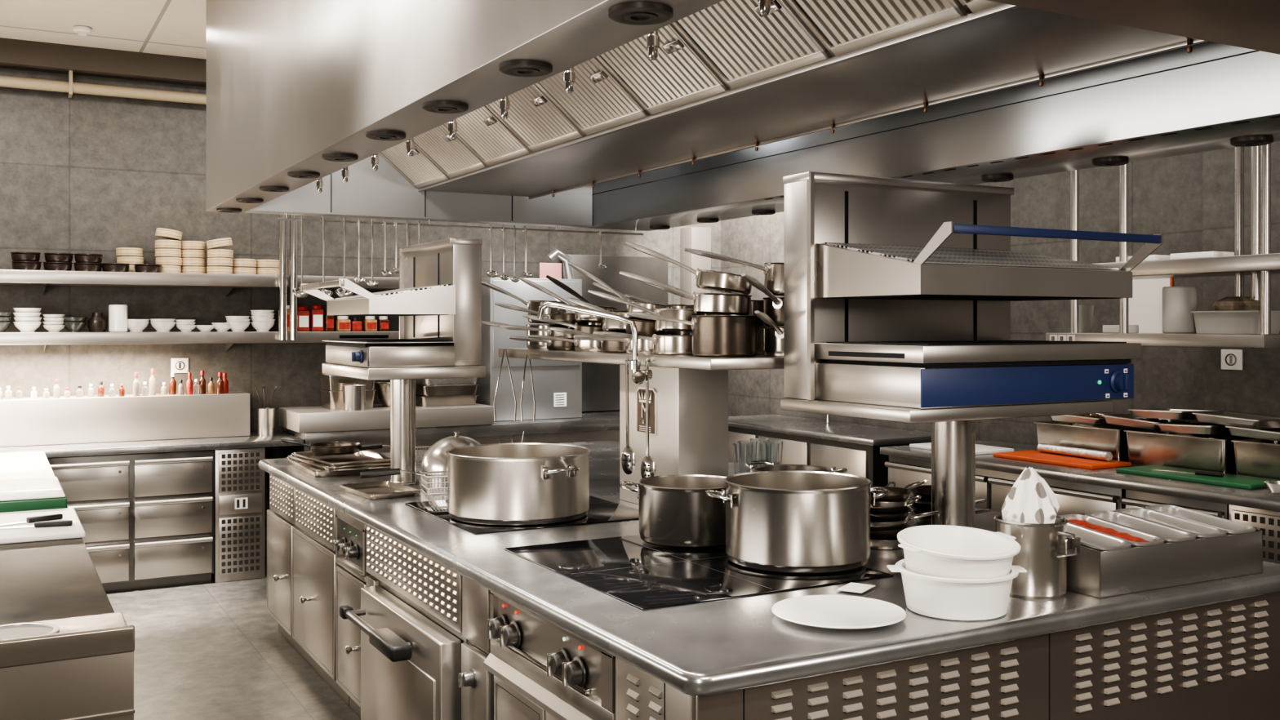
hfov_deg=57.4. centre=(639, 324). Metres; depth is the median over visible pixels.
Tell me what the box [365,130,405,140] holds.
grille
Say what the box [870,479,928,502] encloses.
frying pan
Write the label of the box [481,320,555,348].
saucepan
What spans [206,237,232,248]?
steamer
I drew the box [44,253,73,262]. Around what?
pot
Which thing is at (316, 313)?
jar
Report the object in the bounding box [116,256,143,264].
steamer
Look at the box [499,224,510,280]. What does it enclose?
ladle
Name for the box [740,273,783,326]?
saucepan
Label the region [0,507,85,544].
cutting board
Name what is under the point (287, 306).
jar
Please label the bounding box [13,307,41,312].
soup bowl
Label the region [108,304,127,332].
ceramic canister
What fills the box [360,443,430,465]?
basket
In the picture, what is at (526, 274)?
bowl
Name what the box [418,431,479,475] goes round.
lid
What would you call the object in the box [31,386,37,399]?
sauce bottle
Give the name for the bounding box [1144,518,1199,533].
garnish
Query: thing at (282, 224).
post
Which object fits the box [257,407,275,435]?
cup
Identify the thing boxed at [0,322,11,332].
soup bowl
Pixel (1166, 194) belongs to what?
wall
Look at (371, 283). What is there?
bowl
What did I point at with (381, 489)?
baking tray
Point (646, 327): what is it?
saucepan
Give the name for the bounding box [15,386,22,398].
sauce bottle
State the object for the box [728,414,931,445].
countertop
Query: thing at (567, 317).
saucepan
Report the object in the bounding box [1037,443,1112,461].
roll
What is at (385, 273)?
bowl
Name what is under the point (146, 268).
bowl
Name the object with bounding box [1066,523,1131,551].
pan
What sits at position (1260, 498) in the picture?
countertop
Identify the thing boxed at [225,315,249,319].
soup bowl
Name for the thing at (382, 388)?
mixing bowl
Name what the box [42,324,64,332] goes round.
soup bowl
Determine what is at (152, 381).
sauce bottle
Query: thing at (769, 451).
beaker
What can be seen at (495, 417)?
tongs
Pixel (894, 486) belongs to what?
frying pan
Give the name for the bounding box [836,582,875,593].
paper card
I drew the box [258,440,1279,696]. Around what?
island countertop
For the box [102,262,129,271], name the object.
pot
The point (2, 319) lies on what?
soup bowl
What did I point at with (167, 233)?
steamer
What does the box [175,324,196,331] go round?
soup bowl
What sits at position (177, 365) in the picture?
wall socket
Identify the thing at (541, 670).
base cabinet
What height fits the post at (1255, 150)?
1.780 m
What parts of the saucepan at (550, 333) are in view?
handle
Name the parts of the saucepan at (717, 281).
handle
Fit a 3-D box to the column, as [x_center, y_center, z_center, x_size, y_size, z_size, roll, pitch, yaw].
[0.120,0.426,4.542,0.232,0.548,0.460,0,0,-29]
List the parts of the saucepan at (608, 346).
handle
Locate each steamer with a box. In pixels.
[115,247,142,257]
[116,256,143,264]
[128,264,135,271]
[155,227,182,240]
[155,240,181,248]
[155,248,181,257]
[155,256,182,266]
[160,265,181,272]
[180,240,205,249]
[180,248,205,257]
[180,266,206,273]
[181,257,205,266]
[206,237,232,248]
[206,266,232,274]
[207,248,233,257]
[207,257,232,266]
[231,258,256,267]
[231,266,256,274]
[256,259,278,267]
[256,267,278,275]
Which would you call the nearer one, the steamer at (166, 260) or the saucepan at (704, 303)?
the saucepan at (704, 303)
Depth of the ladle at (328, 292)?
6.37 m
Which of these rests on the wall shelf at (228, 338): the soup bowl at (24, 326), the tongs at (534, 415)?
the soup bowl at (24, 326)
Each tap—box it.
[537,301,652,384]
[826,414,830,423]
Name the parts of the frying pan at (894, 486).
handle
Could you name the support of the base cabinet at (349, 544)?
on the floor
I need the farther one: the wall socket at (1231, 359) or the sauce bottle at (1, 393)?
the sauce bottle at (1, 393)
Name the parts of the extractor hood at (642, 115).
filter handle, filter handle, utensil rail, filter handle, filter handle, filter handle, filter handle, filter handle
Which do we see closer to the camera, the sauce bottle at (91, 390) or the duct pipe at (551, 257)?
the sauce bottle at (91, 390)
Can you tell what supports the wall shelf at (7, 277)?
attached to the wall at (81, 173)
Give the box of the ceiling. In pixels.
[0,0,206,59]
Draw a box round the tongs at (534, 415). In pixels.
[520,354,535,421]
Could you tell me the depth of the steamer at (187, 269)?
7.62 m
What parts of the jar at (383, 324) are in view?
lid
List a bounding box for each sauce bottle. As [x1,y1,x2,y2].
[0,387,2,399]
[4,386,12,399]
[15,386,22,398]
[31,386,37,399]
[42,388,49,398]
[53,378,60,397]
[64,387,70,397]
[75,385,83,396]
[87,383,93,396]
[97,381,104,396]
[108,383,115,396]
[119,383,124,395]
[133,372,140,395]
[142,382,147,395]
[148,368,155,395]
[160,382,167,394]
[168,372,176,394]
[177,379,183,395]
[186,372,192,394]
[192,378,199,394]
[198,370,205,393]
[208,377,213,393]
[216,372,223,394]
[222,373,228,393]
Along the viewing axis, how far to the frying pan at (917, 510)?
4.11 m
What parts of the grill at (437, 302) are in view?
panel, control knob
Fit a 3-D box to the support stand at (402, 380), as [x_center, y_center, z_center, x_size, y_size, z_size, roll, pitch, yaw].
[-1.060,0.438,5.184,0.510,0.525,0.750,0,0,-29]
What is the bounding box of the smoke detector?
[72,25,91,35]
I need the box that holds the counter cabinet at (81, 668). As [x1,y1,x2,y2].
[0,612,134,719]
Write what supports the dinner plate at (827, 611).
on the island countertop at (713, 647)
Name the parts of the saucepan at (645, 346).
handle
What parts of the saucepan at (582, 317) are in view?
handle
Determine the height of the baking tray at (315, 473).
0.032 m
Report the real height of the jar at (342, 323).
0.105 m
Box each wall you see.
[0,67,720,556]
[720,151,1203,445]
[1203,141,1279,423]
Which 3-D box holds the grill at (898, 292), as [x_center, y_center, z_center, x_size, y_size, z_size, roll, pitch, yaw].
[1.098,-0.129,3.880,0.987,0.751,0.752,0,0,-29]
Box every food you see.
[1072,413,1103,417]
[1136,417,1168,422]
[1212,296,1260,311]
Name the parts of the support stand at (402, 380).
post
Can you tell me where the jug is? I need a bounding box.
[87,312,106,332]
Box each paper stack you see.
[1115,254,1170,262]
[1170,251,1234,258]
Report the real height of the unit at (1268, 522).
0.855 m
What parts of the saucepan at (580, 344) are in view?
handle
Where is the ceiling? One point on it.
(176, 28)
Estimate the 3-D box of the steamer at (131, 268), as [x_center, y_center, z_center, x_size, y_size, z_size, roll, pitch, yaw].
[-3.286,-0.359,7.524,0.160,0.055,0.160,0,0,-29]
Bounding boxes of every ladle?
[292,215,309,297]
[319,216,333,299]
[335,217,353,297]
[353,217,366,284]
[366,218,378,287]
[381,218,392,276]
[391,219,399,272]
[405,220,408,246]
[417,221,420,244]
[485,224,498,277]
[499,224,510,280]
[510,225,519,282]
[522,225,532,277]
[596,228,606,269]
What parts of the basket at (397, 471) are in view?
handle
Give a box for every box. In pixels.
[1066,506,1262,599]
[1102,324,1138,333]
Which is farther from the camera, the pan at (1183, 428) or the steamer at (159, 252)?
the steamer at (159, 252)
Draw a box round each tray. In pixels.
[284,457,390,476]
[288,454,390,472]
[291,449,390,469]
[339,480,420,499]
[415,377,477,385]
[415,383,479,395]
[415,394,478,406]
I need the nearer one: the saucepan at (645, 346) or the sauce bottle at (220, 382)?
the saucepan at (645, 346)
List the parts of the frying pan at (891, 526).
handle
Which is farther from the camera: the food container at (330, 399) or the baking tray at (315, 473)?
the food container at (330, 399)
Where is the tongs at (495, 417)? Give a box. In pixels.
[493,348,516,421]
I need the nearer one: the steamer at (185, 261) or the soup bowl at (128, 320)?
the soup bowl at (128, 320)
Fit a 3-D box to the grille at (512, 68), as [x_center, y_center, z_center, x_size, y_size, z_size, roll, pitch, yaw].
[-0.265,-0.594,2.711,0.124,0.016,0.124,0,0,-29]
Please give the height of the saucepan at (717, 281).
0.189 m
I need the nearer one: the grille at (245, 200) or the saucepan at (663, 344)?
the saucepan at (663, 344)
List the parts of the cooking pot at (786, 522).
handle, handle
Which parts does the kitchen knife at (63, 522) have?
blade, handle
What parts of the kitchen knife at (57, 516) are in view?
blade, handle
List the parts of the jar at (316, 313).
lid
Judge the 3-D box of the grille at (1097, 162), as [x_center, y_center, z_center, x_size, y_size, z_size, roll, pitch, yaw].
[1.716,-0.594,4.267,0.124,0.016,0.124,0,0,-29]
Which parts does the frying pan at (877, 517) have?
handle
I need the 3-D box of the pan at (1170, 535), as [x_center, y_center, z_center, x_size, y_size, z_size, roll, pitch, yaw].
[1.395,0.597,3.272,0.124,0.109,0.304,0,0,-28]
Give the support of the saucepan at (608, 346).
on the shelf at (759, 361)
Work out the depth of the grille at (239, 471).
7.31 m
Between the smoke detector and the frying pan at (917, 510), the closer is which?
the frying pan at (917, 510)
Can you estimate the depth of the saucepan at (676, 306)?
4.81 m
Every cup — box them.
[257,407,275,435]
[1079,304,1093,333]
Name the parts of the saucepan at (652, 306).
handle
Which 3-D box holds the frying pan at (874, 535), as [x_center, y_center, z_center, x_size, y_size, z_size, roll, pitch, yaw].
[0.753,0.649,3.743,0.169,0.050,0.256,0,0,-24]
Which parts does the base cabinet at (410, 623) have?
panel, handle, oven door, vent panel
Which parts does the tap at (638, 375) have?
valve handle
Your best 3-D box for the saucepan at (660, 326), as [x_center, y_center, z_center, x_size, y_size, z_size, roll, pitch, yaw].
[0.049,-0.044,4.301,0.446,0.171,0.209,0,0,-24]
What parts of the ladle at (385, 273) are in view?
handle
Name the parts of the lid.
knob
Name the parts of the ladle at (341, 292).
handle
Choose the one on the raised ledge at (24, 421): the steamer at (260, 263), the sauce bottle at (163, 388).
the sauce bottle at (163, 388)
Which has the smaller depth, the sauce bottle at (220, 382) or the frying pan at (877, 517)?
the frying pan at (877, 517)
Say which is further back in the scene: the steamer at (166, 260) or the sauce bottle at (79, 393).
the steamer at (166, 260)
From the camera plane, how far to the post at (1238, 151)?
5.38 m
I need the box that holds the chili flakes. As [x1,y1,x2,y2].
[1067,519,1150,542]
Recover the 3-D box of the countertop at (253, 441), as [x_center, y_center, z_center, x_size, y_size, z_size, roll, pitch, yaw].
[-3.699,0.750,7.017,3.160,0.040,0.700,0,0,-29]
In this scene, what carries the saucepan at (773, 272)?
on the saucepan at (773, 305)
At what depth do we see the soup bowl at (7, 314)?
7.03 m
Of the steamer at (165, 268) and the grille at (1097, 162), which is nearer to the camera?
the grille at (1097, 162)
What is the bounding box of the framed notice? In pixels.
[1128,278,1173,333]
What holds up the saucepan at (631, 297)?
on the shelf at (759, 361)
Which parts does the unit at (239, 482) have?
control panel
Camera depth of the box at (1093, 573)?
3.10 m
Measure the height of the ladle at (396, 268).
0.302 m
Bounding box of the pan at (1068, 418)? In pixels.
[1050,413,1118,426]
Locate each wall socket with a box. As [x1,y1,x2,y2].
[170,357,188,373]
[1221,349,1242,369]
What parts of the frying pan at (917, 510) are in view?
handle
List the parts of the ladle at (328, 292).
handle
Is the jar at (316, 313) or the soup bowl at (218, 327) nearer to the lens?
the soup bowl at (218, 327)
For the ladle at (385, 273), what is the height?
0.323 m
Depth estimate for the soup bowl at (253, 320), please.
7.75 m
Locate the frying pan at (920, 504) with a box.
[909,495,931,510]
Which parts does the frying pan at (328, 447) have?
handle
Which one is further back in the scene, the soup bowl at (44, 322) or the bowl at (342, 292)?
the soup bowl at (44, 322)
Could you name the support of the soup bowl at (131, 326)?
on the wall shelf at (228, 338)
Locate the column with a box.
[619,364,728,504]
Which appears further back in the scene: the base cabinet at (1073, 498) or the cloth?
the base cabinet at (1073, 498)
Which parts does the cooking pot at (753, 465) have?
handle, pot, handle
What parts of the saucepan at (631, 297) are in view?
handle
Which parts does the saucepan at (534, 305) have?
handle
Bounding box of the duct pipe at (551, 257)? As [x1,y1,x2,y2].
[546,248,575,279]
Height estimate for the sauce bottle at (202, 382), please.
0.150 m
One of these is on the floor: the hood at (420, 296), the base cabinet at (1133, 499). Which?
the base cabinet at (1133, 499)
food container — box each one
[317,373,375,391]
[319,388,376,408]
[1123,428,1253,474]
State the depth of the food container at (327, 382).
7.78 m
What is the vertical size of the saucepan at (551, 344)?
0.063 m
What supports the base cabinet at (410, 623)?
on the floor
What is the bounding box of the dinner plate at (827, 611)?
[771,595,906,629]
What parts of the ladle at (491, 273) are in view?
handle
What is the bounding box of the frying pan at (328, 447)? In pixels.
[280,439,360,454]
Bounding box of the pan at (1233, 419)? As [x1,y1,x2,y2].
[1191,411,1279,428]
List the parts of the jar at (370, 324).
lid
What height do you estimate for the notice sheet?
0.118 m
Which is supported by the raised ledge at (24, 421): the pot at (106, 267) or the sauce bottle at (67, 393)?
the sauce bottle at (67, 393)
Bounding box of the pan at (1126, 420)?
[1101,413,1190,430]
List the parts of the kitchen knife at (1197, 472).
blade, handle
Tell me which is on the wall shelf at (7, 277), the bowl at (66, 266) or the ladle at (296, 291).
the bowl at (66, 266)
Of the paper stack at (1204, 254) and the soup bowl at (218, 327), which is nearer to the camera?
the paper stack at (1204, 254)
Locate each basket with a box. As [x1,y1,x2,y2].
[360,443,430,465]
[360,467,447,494]
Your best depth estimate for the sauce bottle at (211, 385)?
7.65 m
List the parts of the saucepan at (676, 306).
handle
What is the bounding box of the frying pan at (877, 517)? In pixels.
[870,495,921,522]
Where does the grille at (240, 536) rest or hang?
attached to the unit at (239, 482)
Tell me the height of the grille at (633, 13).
0.016 m
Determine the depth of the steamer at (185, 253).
7.62 m
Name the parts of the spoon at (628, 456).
handle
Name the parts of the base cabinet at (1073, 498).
handle, drawer, handle, drawer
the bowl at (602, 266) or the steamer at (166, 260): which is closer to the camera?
the bowl at (602, 266)
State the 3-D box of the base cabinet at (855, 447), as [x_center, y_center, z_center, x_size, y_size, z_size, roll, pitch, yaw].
[1.239,0.934,8.157,0.660,1.332,1.950,0,0,-29]
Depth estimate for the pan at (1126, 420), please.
5.90 m
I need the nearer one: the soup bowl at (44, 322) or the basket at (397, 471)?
the basket at (397, 471)
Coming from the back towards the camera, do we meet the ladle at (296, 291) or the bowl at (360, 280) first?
the bowl at (360, 280)
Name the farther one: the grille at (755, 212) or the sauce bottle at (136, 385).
the sauce bottle at (136, 385)
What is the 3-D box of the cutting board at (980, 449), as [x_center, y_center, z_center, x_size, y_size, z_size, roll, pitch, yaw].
[1.800,0.690,6.564,0.330,0.020,0.480,0,0,-29]
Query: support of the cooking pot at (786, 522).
on the induction hob at (630, 570)
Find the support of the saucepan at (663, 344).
on the shelf at (759, 361)
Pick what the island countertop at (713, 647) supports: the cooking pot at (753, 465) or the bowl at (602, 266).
the cooking pot at (753, 465)
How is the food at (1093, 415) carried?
in the pan at (1068, 418)
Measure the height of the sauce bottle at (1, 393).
0.070 m
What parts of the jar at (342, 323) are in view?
lid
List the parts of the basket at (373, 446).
handle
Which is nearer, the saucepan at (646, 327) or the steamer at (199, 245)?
the saucepan at (646, 327)
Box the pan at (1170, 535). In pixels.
[1084,511,1195,543]
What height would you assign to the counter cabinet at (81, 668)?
0.900 m
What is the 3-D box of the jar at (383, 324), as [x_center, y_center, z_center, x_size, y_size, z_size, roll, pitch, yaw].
[-1.796,-0.009,8.189,0.070,0.105,0.072,0,0,-29]
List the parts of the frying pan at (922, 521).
handle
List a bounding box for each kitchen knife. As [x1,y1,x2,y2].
[0,513,62,526]
[0,520,72,529]
[1151,469,1223,476]
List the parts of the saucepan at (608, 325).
handle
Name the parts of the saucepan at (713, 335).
handle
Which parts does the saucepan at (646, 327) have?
handle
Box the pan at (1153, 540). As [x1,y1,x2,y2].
[1058,514,1164,547]
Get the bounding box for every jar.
[286,305,289,331]
[297,306,309,331]
[309,305,323,331]
[324,311,333,331]
[334,315,351,331]
[350,317,361,331]
[363,315,377,331]
[377,315,389,331]
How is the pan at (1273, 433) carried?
on the pan at (1254, 457)
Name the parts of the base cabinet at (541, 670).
control knob, control knob, door, trim, door, control knob, control knob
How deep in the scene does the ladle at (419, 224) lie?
6.64 m
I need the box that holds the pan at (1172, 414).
[1127,408,1220,419]
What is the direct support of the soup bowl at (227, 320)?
on the soup bowl at (234, 326)
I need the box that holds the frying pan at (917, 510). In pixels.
[910,498,986,518]
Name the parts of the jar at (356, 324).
lid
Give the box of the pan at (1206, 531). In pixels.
[1115,507,1226,539]
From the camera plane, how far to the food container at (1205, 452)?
5.62 m
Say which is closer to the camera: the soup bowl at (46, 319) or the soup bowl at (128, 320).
the soup bowl at (46, 319)
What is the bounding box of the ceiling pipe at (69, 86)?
[0,70,206,104]
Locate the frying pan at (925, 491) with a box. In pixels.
[910,484,931,502]
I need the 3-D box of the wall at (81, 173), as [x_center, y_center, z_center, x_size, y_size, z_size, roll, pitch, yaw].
[-2.238,-0.075,8.339,7.400,3.350,0.150,0,0,-29]
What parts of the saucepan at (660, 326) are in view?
handle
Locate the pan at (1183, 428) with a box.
[1154,422,1229,434]
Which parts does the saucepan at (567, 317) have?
handle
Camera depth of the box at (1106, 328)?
5.72 m
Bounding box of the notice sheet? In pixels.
[539,262,561,279]
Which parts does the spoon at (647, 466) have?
handle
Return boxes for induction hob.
[404,495,639,534]
[503,534,893,610]
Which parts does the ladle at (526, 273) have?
handle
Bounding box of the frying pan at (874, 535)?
[870,523,911,540]
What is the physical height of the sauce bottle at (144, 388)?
0.088 m
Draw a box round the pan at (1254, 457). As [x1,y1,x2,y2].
[1230,438,1279,479]
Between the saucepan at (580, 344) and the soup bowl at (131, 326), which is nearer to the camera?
the saucepan at (580, 344)
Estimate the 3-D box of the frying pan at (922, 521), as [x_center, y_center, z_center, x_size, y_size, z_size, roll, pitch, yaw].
[1.077,0.672,4.127,0.238,0.050,0.215,-2,1,-29]
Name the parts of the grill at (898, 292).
panel, control knob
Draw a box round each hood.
[206,0,1279,235]
[300,278,455,315]
[815,221,1163,301]
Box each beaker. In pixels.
[342,383,366,410]
[732,442,752,474]
[737,440,757,461]
[750,438,768,466]
[759,442,779,466]
[763,440,782,464]
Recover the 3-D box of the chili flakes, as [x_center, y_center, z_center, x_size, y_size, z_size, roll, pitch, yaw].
[1.282,0.571,3.213,0.100,0.033,0.275,0,0,-28]
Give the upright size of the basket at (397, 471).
0.105 m
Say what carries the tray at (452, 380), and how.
on the tray at (448, 389)
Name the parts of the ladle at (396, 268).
handle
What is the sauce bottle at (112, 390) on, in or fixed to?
on the raised ledge at (24, 421)
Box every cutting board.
[0,476,65,501]
[0,483,66,512]
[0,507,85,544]
[909,442,1013,454]
[993,450,1131,469]
[1115,464,1279,489]
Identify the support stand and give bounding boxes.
[322,363,485,485]
[780,398,1113,528]
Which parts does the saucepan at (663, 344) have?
handle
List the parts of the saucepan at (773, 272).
handle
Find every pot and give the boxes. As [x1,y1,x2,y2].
[10,252,40,261]
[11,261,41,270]
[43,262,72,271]
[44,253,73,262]
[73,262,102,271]
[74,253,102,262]
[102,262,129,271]
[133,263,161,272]
[445,442,591,526]
[619,474,726,547]
[705,470,889,574]
[745,460,847,473]
[993,513,1080,599]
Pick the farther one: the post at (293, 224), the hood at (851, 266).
the post at (293, 224)
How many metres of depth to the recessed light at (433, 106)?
3.15 m
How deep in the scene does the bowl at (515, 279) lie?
6.92 m
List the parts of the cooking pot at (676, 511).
handle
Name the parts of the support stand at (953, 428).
post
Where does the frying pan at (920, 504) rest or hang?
on the frying pan at (917, 510)
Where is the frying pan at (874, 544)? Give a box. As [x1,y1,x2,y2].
[870,538,900,549]
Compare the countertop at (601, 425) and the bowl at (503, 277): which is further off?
the countertop at (601, 425)
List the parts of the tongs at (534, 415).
arm, arm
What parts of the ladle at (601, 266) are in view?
handle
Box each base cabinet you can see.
[47,449,213,592]
[266,473,349,705]
[333,508,371,717]
[339,524,467,719]
[458,575,493,719]
[483,591,615,719]
[615,591,1279,719]
[728,414,931,487]
[884,455,1125,515]
[1121,489,1228,519]
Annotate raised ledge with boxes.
[0,391,249,447]
[278,403,493,432]
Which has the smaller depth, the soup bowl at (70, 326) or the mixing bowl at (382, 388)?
the soup bowl at (70, 326)
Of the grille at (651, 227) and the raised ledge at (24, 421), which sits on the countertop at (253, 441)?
the raised ledge at (24, 421)
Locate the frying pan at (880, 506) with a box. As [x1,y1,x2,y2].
[870,499,910,511]
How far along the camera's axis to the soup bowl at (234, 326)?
7.68 m
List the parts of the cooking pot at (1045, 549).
handle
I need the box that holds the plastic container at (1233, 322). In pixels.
[1190,310,1279,333]
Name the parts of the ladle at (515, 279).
handle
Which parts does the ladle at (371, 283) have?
handle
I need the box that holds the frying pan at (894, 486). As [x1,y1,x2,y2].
[885,481,909,499]
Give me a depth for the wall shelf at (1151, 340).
5.26 m
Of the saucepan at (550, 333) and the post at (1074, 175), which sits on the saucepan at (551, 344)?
the saucepan at (550, 333)
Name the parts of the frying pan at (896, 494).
handle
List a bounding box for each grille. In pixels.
[216,208,241,213]
[218,450,262,493]
[218,515,262,574]
[235,197,263,203]
[259,185,288,191]
[287,171,319,178]
[321,153,358,161]
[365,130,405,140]
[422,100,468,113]
[498,60,552,76]
[608,1,673,25]
[649,226,670,229]
[697,218,718,222]
[751,210,775,214]
[981,175,1013,182]
[1092,158,1128,166]
[1230,136,1273,146]
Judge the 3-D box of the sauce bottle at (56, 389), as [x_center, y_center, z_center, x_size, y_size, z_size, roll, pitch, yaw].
[-3.598,0.392,7.214,0.038,0.114,0.038,0,0,-29]
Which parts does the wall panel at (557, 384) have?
door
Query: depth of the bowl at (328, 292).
6.38 m
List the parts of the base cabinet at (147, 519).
handle, drawer, handle, drawer, handle, drawer, drawer, drawer, drawer, handle, handle, handle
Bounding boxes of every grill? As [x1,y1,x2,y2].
[300,238,482,367]
[782,171,1163,408]
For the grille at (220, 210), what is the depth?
6.02 m
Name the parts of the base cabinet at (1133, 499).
handle, drawer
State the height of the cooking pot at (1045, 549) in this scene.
0.194 m
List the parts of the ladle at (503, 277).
handle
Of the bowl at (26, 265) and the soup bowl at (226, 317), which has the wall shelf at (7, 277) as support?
the bowl at (26, 265)
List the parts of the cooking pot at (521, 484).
handle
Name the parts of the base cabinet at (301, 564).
knob, door, vent panel, knob, vent panel, door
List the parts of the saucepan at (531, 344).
handle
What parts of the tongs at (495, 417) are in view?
arm, arm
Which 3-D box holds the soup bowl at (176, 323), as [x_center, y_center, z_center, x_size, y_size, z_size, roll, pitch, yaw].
[-2.945,0.004,7.573,0.128,0.042,0.128,0,0,-29]
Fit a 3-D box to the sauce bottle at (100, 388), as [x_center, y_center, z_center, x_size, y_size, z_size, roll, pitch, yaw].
[-3.392,0.401,7.362,0.038,0.097,0.038,0,0,-29]
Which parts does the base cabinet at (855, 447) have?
door, door, door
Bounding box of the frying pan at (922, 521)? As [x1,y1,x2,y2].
[909,509,991,525]
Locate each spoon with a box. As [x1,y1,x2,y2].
[621,356,635,474]
[640,358,655,478]
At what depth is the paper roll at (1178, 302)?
5.48 m
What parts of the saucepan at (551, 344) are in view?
handle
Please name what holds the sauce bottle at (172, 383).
on the raised ledge at (24, 421)
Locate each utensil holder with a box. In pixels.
[254,386,276,435]
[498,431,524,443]
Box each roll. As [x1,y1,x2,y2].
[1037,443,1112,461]
[1162,286,1196,333]
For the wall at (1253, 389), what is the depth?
5.74 m
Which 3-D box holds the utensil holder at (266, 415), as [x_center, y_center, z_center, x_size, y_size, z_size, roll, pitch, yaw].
[-2.470,0.569,7.724,0.146,0.323,0.110,0,0,-29]
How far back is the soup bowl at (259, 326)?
7.76 m
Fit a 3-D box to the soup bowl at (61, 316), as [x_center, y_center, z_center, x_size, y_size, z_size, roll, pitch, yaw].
[-3.609,-0.044,7.204,0.128,0.042,0.128,0,0,-29]
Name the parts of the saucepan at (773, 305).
handle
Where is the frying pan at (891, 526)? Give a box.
[870,510,942,530]
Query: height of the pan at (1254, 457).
0.172 m
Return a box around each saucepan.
[481,280,566,324]
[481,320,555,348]
[494,302,588,328]
[499,324,573,339]
[507,335,575,350]
[520,277,617,323]
[522,314,603,333]
[526,334,601,351]
[546,275,635,333]
[549,327,626,352]
[554,297,599,325]
[566,297,667,337]
[568,262,671,313]
[573,334,653,353]
[587,289,709,335]
[592,281,693,309]
[593,331,693,355]
[619,271,751,315]
[624,293,717,315]
[625,241,751,294]
[626,311,757,356]
[644,282,765,354]
[684,248,783,296]
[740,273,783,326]
[754,310,783,355]
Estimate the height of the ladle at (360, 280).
0.366 m
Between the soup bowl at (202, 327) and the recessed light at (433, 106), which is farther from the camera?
the soup bowl at (202, 327)
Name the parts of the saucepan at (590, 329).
handle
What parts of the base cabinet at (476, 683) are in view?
control knob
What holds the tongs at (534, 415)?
hanging from the shelf at (759, 361)
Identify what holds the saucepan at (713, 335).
on the shelf at (759, 361)
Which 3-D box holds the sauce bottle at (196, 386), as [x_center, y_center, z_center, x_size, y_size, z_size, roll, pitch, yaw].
[-2.890,0.401,7.618,0.039,0.097,0.039,0,0,-29]
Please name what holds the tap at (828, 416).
on the base cabinet at (855, 447)
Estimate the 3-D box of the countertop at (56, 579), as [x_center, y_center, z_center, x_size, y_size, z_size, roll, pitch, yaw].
[-3.115,1.165,4.446,1.680,0.870,4.320,0,0,-29]
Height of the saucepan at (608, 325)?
0.245 m
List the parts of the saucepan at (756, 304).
handle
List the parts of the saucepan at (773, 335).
handle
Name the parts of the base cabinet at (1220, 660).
vent panel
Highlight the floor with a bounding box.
[106,556,360,719]
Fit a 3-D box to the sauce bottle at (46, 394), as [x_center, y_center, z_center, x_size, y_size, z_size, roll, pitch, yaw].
[-3.631,0.418,7.154,0.038,0.062,0.038,0,0,-29]
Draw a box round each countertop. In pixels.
[0,430,303,457]
[0,451,114,625]
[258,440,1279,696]
[281,411,619,457]
[281,429,619,457]
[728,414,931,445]
[880,440,1279,511]
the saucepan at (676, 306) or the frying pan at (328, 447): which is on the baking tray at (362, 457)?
the frying pan at (328, 447)
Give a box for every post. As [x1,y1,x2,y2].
[278,214,286,340]
[289,214,297,340]
[1070,169,1079,333]
[1119,163,1128,333]
[1234,146,1244,296]
[1250,145,1260,301]
[1260,143,1271,333]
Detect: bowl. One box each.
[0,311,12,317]
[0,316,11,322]
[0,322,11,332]
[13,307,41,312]
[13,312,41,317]
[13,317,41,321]
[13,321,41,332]
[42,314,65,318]
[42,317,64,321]
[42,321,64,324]
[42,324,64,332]
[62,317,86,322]
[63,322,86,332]
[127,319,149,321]
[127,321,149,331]
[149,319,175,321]
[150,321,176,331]
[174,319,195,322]
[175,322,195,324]
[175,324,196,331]
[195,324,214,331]
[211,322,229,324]
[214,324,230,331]
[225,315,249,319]
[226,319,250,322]
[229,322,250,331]
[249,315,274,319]
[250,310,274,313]
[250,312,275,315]
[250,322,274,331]
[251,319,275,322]
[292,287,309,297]
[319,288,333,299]
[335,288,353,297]
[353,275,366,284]
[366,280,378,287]
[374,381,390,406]
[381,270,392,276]
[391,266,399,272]
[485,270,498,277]
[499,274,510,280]
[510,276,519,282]
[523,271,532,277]
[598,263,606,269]
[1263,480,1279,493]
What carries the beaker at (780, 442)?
on the island countertop at (713, 647)
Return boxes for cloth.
[1001,466,1059,537]
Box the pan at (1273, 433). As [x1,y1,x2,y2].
[1224,425,1279,441]
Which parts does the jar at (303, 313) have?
lid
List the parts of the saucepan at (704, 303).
handle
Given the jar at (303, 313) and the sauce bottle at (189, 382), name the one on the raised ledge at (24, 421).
the sauce bottle at (189, 382)
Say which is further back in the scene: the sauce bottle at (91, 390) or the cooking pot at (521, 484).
the sauce bottle at (91, 390)
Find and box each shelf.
[0,269,399,297]
[0,331,399,353]
[498,348,783,370]
[1045,332,1279,348]
[1093,253,1279,279]
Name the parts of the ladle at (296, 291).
handle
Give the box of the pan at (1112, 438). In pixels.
[1033,420,1141,462]
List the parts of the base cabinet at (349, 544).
control knob, control knob, door, knob, control knob, control panel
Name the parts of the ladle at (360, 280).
handle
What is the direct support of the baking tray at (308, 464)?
on the baking tray at (315, 473)
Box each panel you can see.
[475,277,582,421]
[560,254,667,411]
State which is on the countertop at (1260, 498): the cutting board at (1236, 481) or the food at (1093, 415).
the cutting board at (1236, 481)
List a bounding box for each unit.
[211,447,265,582]
[1228,504,1279,564]
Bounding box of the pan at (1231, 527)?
[1145,504,1256,535]

